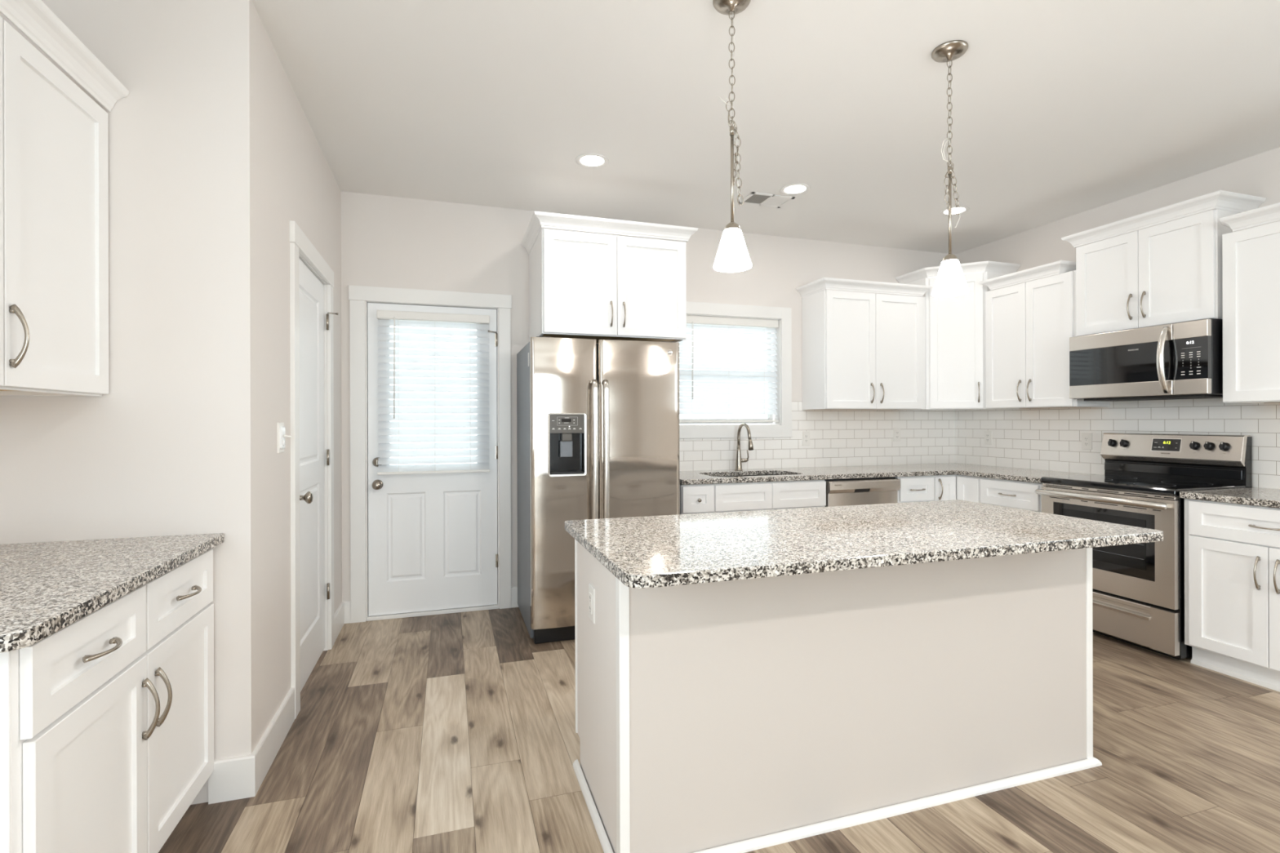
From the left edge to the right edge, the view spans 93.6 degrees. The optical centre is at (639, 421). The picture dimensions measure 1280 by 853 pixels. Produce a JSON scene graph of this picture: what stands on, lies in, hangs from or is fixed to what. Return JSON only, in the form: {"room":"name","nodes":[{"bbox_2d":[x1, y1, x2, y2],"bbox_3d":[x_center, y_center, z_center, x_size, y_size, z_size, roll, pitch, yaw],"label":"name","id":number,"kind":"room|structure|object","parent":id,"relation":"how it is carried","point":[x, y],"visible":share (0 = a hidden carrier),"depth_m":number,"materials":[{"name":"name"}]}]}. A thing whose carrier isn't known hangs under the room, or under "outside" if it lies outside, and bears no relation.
{"room":"kitchen","nodes":[
{"label":"kitchen","id":0,"kind":"room"},
{"bbox_2d":[0,0,213,804],"bbox_3d":[-1.820,-0.091,1.994,0.728,2.777,0.110,0,0,-18],"label":"wall","id":1,"kind":"structure","parent":0,"point":[135,460],"depth_m":1.99,"materials":[{"name":"white paint"}]},
{"bbox_2d":[212,0,342,759],"bbox_3d":[-1.709,-0.092,3.025,0.110,2.777,2.006,0,0,-18],"label":"wall","id":2,"kind":"structure","parent":0,"point":[271,170],"depth_m":2.15,"materials":[{"name":"white paint"}]},
{"bbox_2d":[208,687,294,804],"bbox_3d":[-1.481,1.226,2.324,0.138,0.140,0.566,0,0,-18],"label":"baseboard","id":3,"kind":"structure","parent":2,"relation":"attached to","point":[241,777],"depth_m":2.07,"materials":[{"name":"white paint"}]},
{"bbox_2d":[276,422,291,453],"bbox_3d":[-1.447,0.066,2.453,0.041,0.122,0.080,0,0,-18],"label":"wall plate","id":4,"kind":"object","parent":2,"relation":"attached to","point":[281,436],"visible":1,"depth_m":2.42,"materials":[{"name":"white plastic"}]},
{"bbox_2d":[289,220,338,719],"bbox_3d":[-1.684,0.213,3.044,0.167,2.167,0.939,0,0,-18],"label":"door","id":5,"kind":"structure","parent":2,"relation":"in","point":[311,310],"depth_m":3.05,"materials":[{"name":"white paint"}]},
{"bbox_2d":[333,600,350,643],"bbox_3d":[-1.831,1.227,3.686,0.051,0.140,0.388,0,0,-18],"label":"baseboard","id":6,"kind":"structure","parent":2,"relation":"attached to","point":[342,615],"depth_m":3.76,"materials":[{"name":"white paint"}]},
{"bbox_2d":[376,310,489,475],"bbox_3d":[-1.364,-0.188,4.001,0.710,1.067,0.067,0,0,-18],"label":"window blind","id":7,"kind":"object","parent":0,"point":[391,317],"visible":1,"depth_m":4.00,"materials":[{"name":"white plastic"}]},
{"bbox_2d":[341,191,955,608],"bbox_3d":[0.429,-0.098,4.685,4.972,2.777,0.140,0,0,-18],"label":"wall","id":8,"kind":"structure","parent":0,"point":[387,241],"depth_m":4.17,"materials":[{"name":"white paint"}]},
{"bbox_2d":[348,284,511,622],"bbox_3d":[-1.395,0.210,4.072,1.029,2.172,0.199,0,0,-18],"label":"door","id":9,"kind":"structure","parent":8,"relation":"in","point":[433,540],"depth_m":4.03,"materials":[{"name":"white paint"}]},
{"bbox_2d":[511,586,518,608],"bbox_3d":[-0.797,1.224,4.211,0.204,0.140,0.015,0,0,-18],"label":"baseboard","id":10,"kind":"structure","parent":8,"relation":"attached to","point":[513,589],"depth_m":4.18,"materials":[{"name":"white paint"}]},
{"bbox_2d":[521,211,697,342],"bbox_3d":[-0.227,-0.892,4.047,1.053,0.714,0.674,0,0,-18],"label":"upper cabinet","id":11,"kind":"object","parent":8,"relation":"attached to","point":[583,285],"visible":0.94,"depth_m":3.77,"materials":[{"name":"white paint"}]},
{"bbox_2d":[679,301,791,438],"bbox_3d":[0.679,-0.393,4.755,1.092,1.042,0.158,0,0,-18],"label":"window","id":12,"kind":"structure","parent":8,"relation":"in","point":[782,428],"depth_m":4.79,"materials":[{"name":"white paint"}]},
{"bbox_2d":[677,315,778,422],"bbox_3d":[0.689,-0.404,4.722,0.884,0.823,0.067,0,0,-18],"label":"window blind","id":13,"kind":"object","parent":12,"relation":"attached to","point":[689,403],"visible":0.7,"depth_m":4.73,"materials":[{"name":"white plastic"}]},
{"bbox_2d":[679,400,955,471],"bbox_3d":[1.454,0.106,4.933,2.851,0.539,0.008,0,0,-18],"label":"tile backsplash","id":14,"kind":"structure","parent":8,"relation":"attached to","point":[837,437],"depth_m":5.00,"materials":[{"name":"white tile"}]},
{"bbox_2d":[801,431,809,445],"bbox_3d":[1.352,0.139,4.892,0.072,0.117,0.009,0,0,-18],"label":"outlet","id":15,"kind":"object","parent":14,"relation":"attached to","point":[805,434],"visible":1,"depth_m":4.89,"materials":[{"name":"white plastic"}]},
{"bbox_2d":[804,434,808,442],"bbox_3d":[1.352,0.139,4.890,0.033,0.066,0.004,0,0,-18],"label":"receptacle","id":16,"kind":"object","parent":15,"relation":"attached to","point":[806,436],"depth_m":4.89,"materials":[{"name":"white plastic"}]},
{"bbox_2d":[893,427,900,441],"bbox_3d":[2.208,0.114,5.165,0.072,0.117,0.009,0,0,-18],"label":"outlet","id":17,"kind":"object","parent":14,"relation":"attached to","point":[896,431],"visible":1,"depth_m":5.16,"materials":[{"name":"white plastic"}]},
{"bbox_2d":[895,431,898,438],"bbox_3d":[2.209,0.114,5.162,0.033,0.066,0.004,0,0,-18],"label":"receptacle","id":18,"kind":"object","parent":17,"relation":"attached to","point":[896,432],"depth_m":5.16,"materials":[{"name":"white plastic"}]},
{"bbox_2d":[795,277,932,409],"bbox_3d":[1.806,-0.589,4.847,1.010,0.987,0.384,0,0,-18],"label":"upper cabinet","id":19,"kind":"object","parent":8,"relation":"attached to","point":[862,349],"visible":1,"depth_m":4.71,"materials":[{"name":"white paint"}]},
{"bbox_2d":[895,260,1021,410],"bbox_3d":[2.605,-0.670,4.960,0.648,1.144,0.648,0,0,-18],"label":"upper cabinet","id":20,"kind":"object","parent":8,"relation":"attached to","point":[956,352],"visible":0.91,"depth_m":4.78,"materials":[{"name":"white paint"}]},
{"bbox_2d":[158,607,1279,852],"bbox_3d":[1.858,1.312,-0.970,5.890,0.050,11.740,0,0,-18],"label":"floor","id":21,"kind":"structure","parent":0,"point":[451,732],"depth_m":2.23,"materials":[{"name":"wood"}]},
{"bbox_2d":[0,548,214,852],"bbox_3d":[-1.574,0.859,1.500,0.648,0.876,0.971,0,0,-18],"label":"base cabinet","id":22,"kind":"object","parent":21,"relation":"on","point":[107,718],"visible":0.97,"depth_m":1.44,"materials":[{"name":"white paint"}]},
{"bbox_2d":[0,533,223,653],"bbox_3d":[-1.572,0.399,1.474,0.638,0.033,1.028,0,0,-18],"label":"countertop","id":23,"kind":"structure","parent":22,"relation":"on","point":[46,588],"depth_m":1.51,"materials":[{"name":"grey stone"}]},
{"bbox_2d":[516,336,679,644],"bbox_3d":[-0.293,0.400,3.914,0.914,1.786,0.850,0,0,-18],"label":"refrigerator","id":24,"kind":"object","parent":21,"relation":"on","point":[597,421],"visible":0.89,"depth_m":3.55,"materials":[{"name":"grey metal"}]},
{"bbox_2d":[680,484,714,514],"bbox_3d":[0.297,0.853,4.216,0.230,0.876,0.665,0,0,-18],"label":"base cabinet","id":25,"kind":"object","parent":21,"relation":"on","point":[694,498],"visible":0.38,"depth_m":3.94,"materials":[{"name":"white paint"}]},
{"bbox_2d":[713,480,826,512],"bbox_3d":[0.816,0.852,4.381,0.858,0.876,0.665,0,0,-18],"label":"base cabinet","id":26,"kind":"object","parent":21,"relation":"on","point":[782,495],"visible":0.11,"depth_m":4.10,"materials":[{"name":"white paint"}]},
{"bbox_2d":[572,539,1102,852],"bbox_3d":[0.725,0.850,2.292,1.888,0.880,0.689,0,0,-18],"label":"kitchen island","id":27,"kind":"object","parent":21,"relation":"on","point":[740,716],"visible":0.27,"depth_m":1.94,"materials":[{"name":"paint"},{"name":"speckled granite"}]},
{"bbox_2d":[588,582,595,623],"bbox_3d":[-0.165,0.618,2.042,0.009,0.117,0.072,0,0,-18],"label":"outlet","id":28,"kind":"object","parent":27,"relation":"attached to","point":[591,589],"visible":1,"depth_m":2.02,"materials":[{"name":"white plastic"}]},
{"bbox_2d":[589,592,591,614],"bbox_3d":[-0.167,0.618,2.041,0.004,0.066,0.033,0,0,-18],"label":"receptacle","id":29,"kind":"object","parent":28,"relation":"attached to","point":[590,593],"depth_m":2.03,"materials":[{"name":"white plastic"}]},
{"bbox_2d":[564,499,1163,588],"bbox_3d":[0.750,0.393,2.169,1.908,0.033,0.876,0,0,-18],"label":"island countertop","id":30,"kind":"structure","parent":27,"relation":"on","point":[648,552],"depth_m":1.94,"materials":[{"name":"grey stone"}]},
{"bbox_2d":[823,476,900,506],"bbox_3d":[1.522,0.852,4.604,0.603,0.872,0.635,0,0,-18],"label":"dishwasher","id":31,"kind":"object","parent":21,"relation":"on","point":[869,491],"visible":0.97,"depth_m":4.31,"materials":[{"name":"silver metal"}]},
{"bbox_2d":[892,475,933,502],"bbox_3d":[1.974,0.849,4.750,0.322,0.876,0.665,0,0,-18],"label":"base cabinet","id":32,"kind":"object","parent":21,"relation":"on","point":[913,488],"visible":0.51,"depth_m":4.47,"materials":[{"name":"white paint"}]},
{"bbox_2d":[932,475,981,502],"bbox_3d":[2.550,0.847,4.846,0.830,0.876,0.830,0,0,-18],"label":"base cabinet","id":33,"kind":"object","parent":21,"relation":"on","point":[946,487],"visible":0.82,"depth_m":4.53,"materials":[{"name":"white paint"}]},
{"bbox_2d":[680,462,1099,484],"bbox_3d":[1.648,0.390,4.295,2.868,0.033,1.321,0,0,-18],"label":"countertop","id":34,"kind":"structure","parent":33,"relation":"on","point":[701,477],"depth_m":4.45,"materials":[{"name":"grey stone"}]},
{"bbox_2d":[734,422,753,471],"bbox_3d":[0.812,0.194,4.536,0.116,0.365,0.246,0,0,-18],"label":"faucet","id":35,"kind":"object","parent":34,"relation":"on","point":[739,460],"visible":1,"depth_m":4.60,"materials":[{"name":"silver metal"}]},
{"bbox_2d":[720,474,777,476],"bbox_3d":[0.799,0.503,4.348,0.744,0.188,0.414,0,0,-18],"label":"sink","id":36,"kind":"object","parent":34,"relation":"in","point":[770,474],"visible":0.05,"depth_m":4.56,"materials":[{"name":"silver metal"}]},
{"bbox_2d":[980,477,1045,512],"bbox_3d":[2.829,0.847,4.244,0.665,0.876,0.484,0,0,-18],"label":"base cabinet","id":37,"kind":"object","parent":21,"relation":"on","point":[1000,492],"visible":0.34,"depth_m":4.14,"materials":[{"name":"white paint"}]},
{"bbox_2d":[1035,432,1252,659],"bbox_3d":[2.980,0.681,3.622,0.700,1.206,0.757,0,0,-18],"label":"range","id":38,"kind":"object","parent":21,"relation":"on","point":[1138,589],"visible":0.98,"depth_m":3.43,"materials":[{"name":"silver metal"}]},
{"bbox_2d":[1040,474,1245,496],"bbox_3d":[2.986,0.378,3.624,0.577,0.040,0.757,0,0,-18],"label":"cooktop","id":39,"kind":"object","parent":38,"relation":"in","point":[1139,485],"depth_m":3.53,"materials":[{"name":"black glass"}]},
{"bbox_2d":[1184,498,1279,686],"bbox_3d":[3.280,0.845,2.829,0.665,0.876,0.914,0,0,-18],"label":"base cabinet","id":40,"kind":"object","parent":21,"relation":"on","point":[1232,551],"visible":0.99,"depth_m":2.98,"materials":[{"name":"white paint"}]},
{"bbox_2d":[1179,487,1279,508],"bbox_3d":[3.288,0.386,2.828,0.636,0.033,0.928,0,0,-18],"label":"countertop","id":41,"kind":"structure","parent":40,"relation":"on","point":[1257,496],"depth_m":3.04,"materials":[{"name":"grey stone"}]},
{"bbox_2d":[1190,658,1279,692],"bbox_3d":[3.070,1.274,2.761,0.014,0.020,0.914,0,0,-18],"label":"trim","id":42,"kind":"structure","parent":40,"relation":"attached to","point":[1238,676],"depth_m":3.01,"materials":[{"name":"white paint"}]},
{"bbox_2d":[252,0,1279,254],"bbox_3d":[1.847,-1.540,-0.960,5.930,0.100,11.760,0,0,-18],"label":"ceiling","id":43,"kind":"structure","parent":0,"point":[1061,108],"depth_m":2.81,"materials":[{"name":"white paint"}]},
{"bbox_2d":[575,153,608,168],"bbox_3d":[-0.272,-1.481,3.418,0.190,0.006,0.190,0,0,-18],"label":"recessed light","id":44,"kind":"object","parent":43,"relation":"in","point":[586,160],"visible":1,"depth_m":3.41,"materials":[{"name":"white paint"}]},
{"bbox_2d":[712,0,751,272],"bbox_3d":[0.324,-1.013,2.118,0.136,0.944,0.136,0,0,-18],"label":"pendant light","id":45,"kind":"object","parent":43,"relation":"hanging from","point":[732,255],"visible":1,"depth_m":2.11,"materials":[{"name":"white glass"}]},
{"bbox_2d":[738,191,795,208],"bbox_3d":[0.848,-1.483,4.030,0.316,0.006,0.196,0,0,-18],"label":"ceiling vent","id":46,"kind":"object","parent":43,"relation":"in","point":[754,197],"visible":0.97,"depth_m":4.03,"materials":[{"name":"white metal"}]},
{"bbox_2d":[779,183,810,195],"bbox_3d":[0.993,-1.484,3.847,0.190,0.006,0.190,0,0,-18],"label":"recessed light","id":47,"kind":"object","parent":43,"relation":"in","point":[793,188],"visible":1,"depth_m":3.84,"materials":[{"name":"white paint"}]},
{"bbox_2d":[931,40,969,297],"bbox_3d":[1.242,-0.999,2.410,0.136,0.976,0.136,0,0,-18],"label":"pendant light","id":48,"kind":"object","parent":43,"relation":"hanging from","point":[950,281],"visible":1,"depth_m":2.40,"materials":[{"name":"white glass"}]},
{"bbox_2d":[939,205,969,215],"bbox_3d":[2.223,-1.488,4.250,0.190,0.006,0.190,0,0,-18],"label":"recessed light","id":49,"kind":"object","parent":43,"relation":"in","point":[964,209],"visible":0.77,"depth_m":4.25,"materials":[{"name":"white paint"}]},
{"bbox_2d":[955,146,1279,410],"bbox_3d":[4.601,-0.109,-0.021,0.120,2.777,11.640,0,0,-18],"label":"wall","id":50,"kind":"structure","parent":0,"point":[1258,175],"depth_m":4.02,"materials":[{"name":"white paint"}]},
{"bbox_2d":[979,260,1109,408],"bbox_3d":[2.927,-0.592,4.392,0.384,0.987,0.705,0,0,-18],"label":"upper cabinet","id":51,"kind":"object","parent":50,"relation":"attached to","point":[1029,326],"visible":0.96,"depth_m":4.31,"materials":[{"name":"white paint"}]},
{"bbox_2d":[955,398,1279,488],"bbox_3d":[3.276,0.311,3.928,0.008,0.916,3.030,0,0,-18],"label":"tile backsplash","id":52,"kind":"structure","parent":50,"relation":"attached to","point":[1050,439],"depth_m":4.22,"materials":[{"name":"white tile"}]},
{"bbox_2d":[984,431,992,444],"bbox_3d":[2.915,0.136,5.034,0.009,0.117,0.072,0,0,-18],"label":"outlet","id":53,"kind":"object","parent":52,"relation":"attached to","point":[988,434],"visible":1,"depth_m":5.03,"materials":[{"name":"white plastic"}]},
{"bbox_2d":[986,433,989,441],"bbox_3d":[2.913,0.136,5.033,0.004,0.066,0.033,0,0,-18],"label":"receptacle","id":54,"kind":"object","parent":53,"relation":"attached to","point":[987,434],"depth_m":5.03,"materials":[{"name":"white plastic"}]},
{"bbox_2d":[1081,432,1092,449],"bbox_3d":[3.163,0.141,4.256,0.009,0.117,0.072,0,0,-18],"label":"outlet","id":55,"kind":"object","parent":52,"relation":"attached to","point":[1086,437],"visible":1,"depth_m":4.25,"materials":[{"name":"white plastic"}]},
{"bbox_2d":[1084,436,1088,445],"bbox_3d":[3.160,0.141,4.255,0.004,0.066,0.033,0,0,-18],"label":"receptacle","id":56,"kind":"object","parent":55,"relation":"attached to","point":[1086,438],"depth_m":4.25,"materials":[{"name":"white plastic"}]},
{"bbox_2d":[1061,190,1266,336],"bbox_3d":[3.151,-0.899,3.686,0.384,0.674,0.876,0,0,-18],"label":"upper cabinet","id":57,"kind":"object","parent":50,"relation":"attached to","point":[1171,272],"visible":0.86,"depth_m":3.56,"materials":[{"name":"white paint"}]},
{"bbox_2d":[1069,318,1222,401],"bbox_3d":[3.108,-0.346,3.659,0.465,0.424,0.762,0,0,-18],"label":"microwave","id":58,"kind":"object","parent":57,"relation":"attached to","point":[1180,360],"visible":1,"depth_m":3.52,"materials":[{"name":"silver metal"}]},
{"bbox_2d":[1219,202,1279,403],"bbox_3d":[3.421,-0.594,2.841,0.384,0.987,0.982,0,0,-18],"label":"upper cabinet","id":59,"kind":"object","parent":50,"relation":"attached to","point":[1251,256],"visible":1,"depth_m":3.13,"materials":[{"name":"white paint"}]},
{"bbox_3d":[-0.631,-0.095,-2.740,0.120,2.777,9.634,0,0,-18],"label":"wall","id":60,"kind":"structure","parent":0,"visible":0},
{"bbox_2d":[0,0,128,396],"bbox_3d":[-1.702,-0.584,1.436,0.372,1.006,1.021,0,0,-18],"label":"upper cabinet","id":61,"kind":"object","parent":60,"relation":"attached to","point":[54,137],"visible":1,"depth_m":1.68,"materials":[{"name":"white paint"}]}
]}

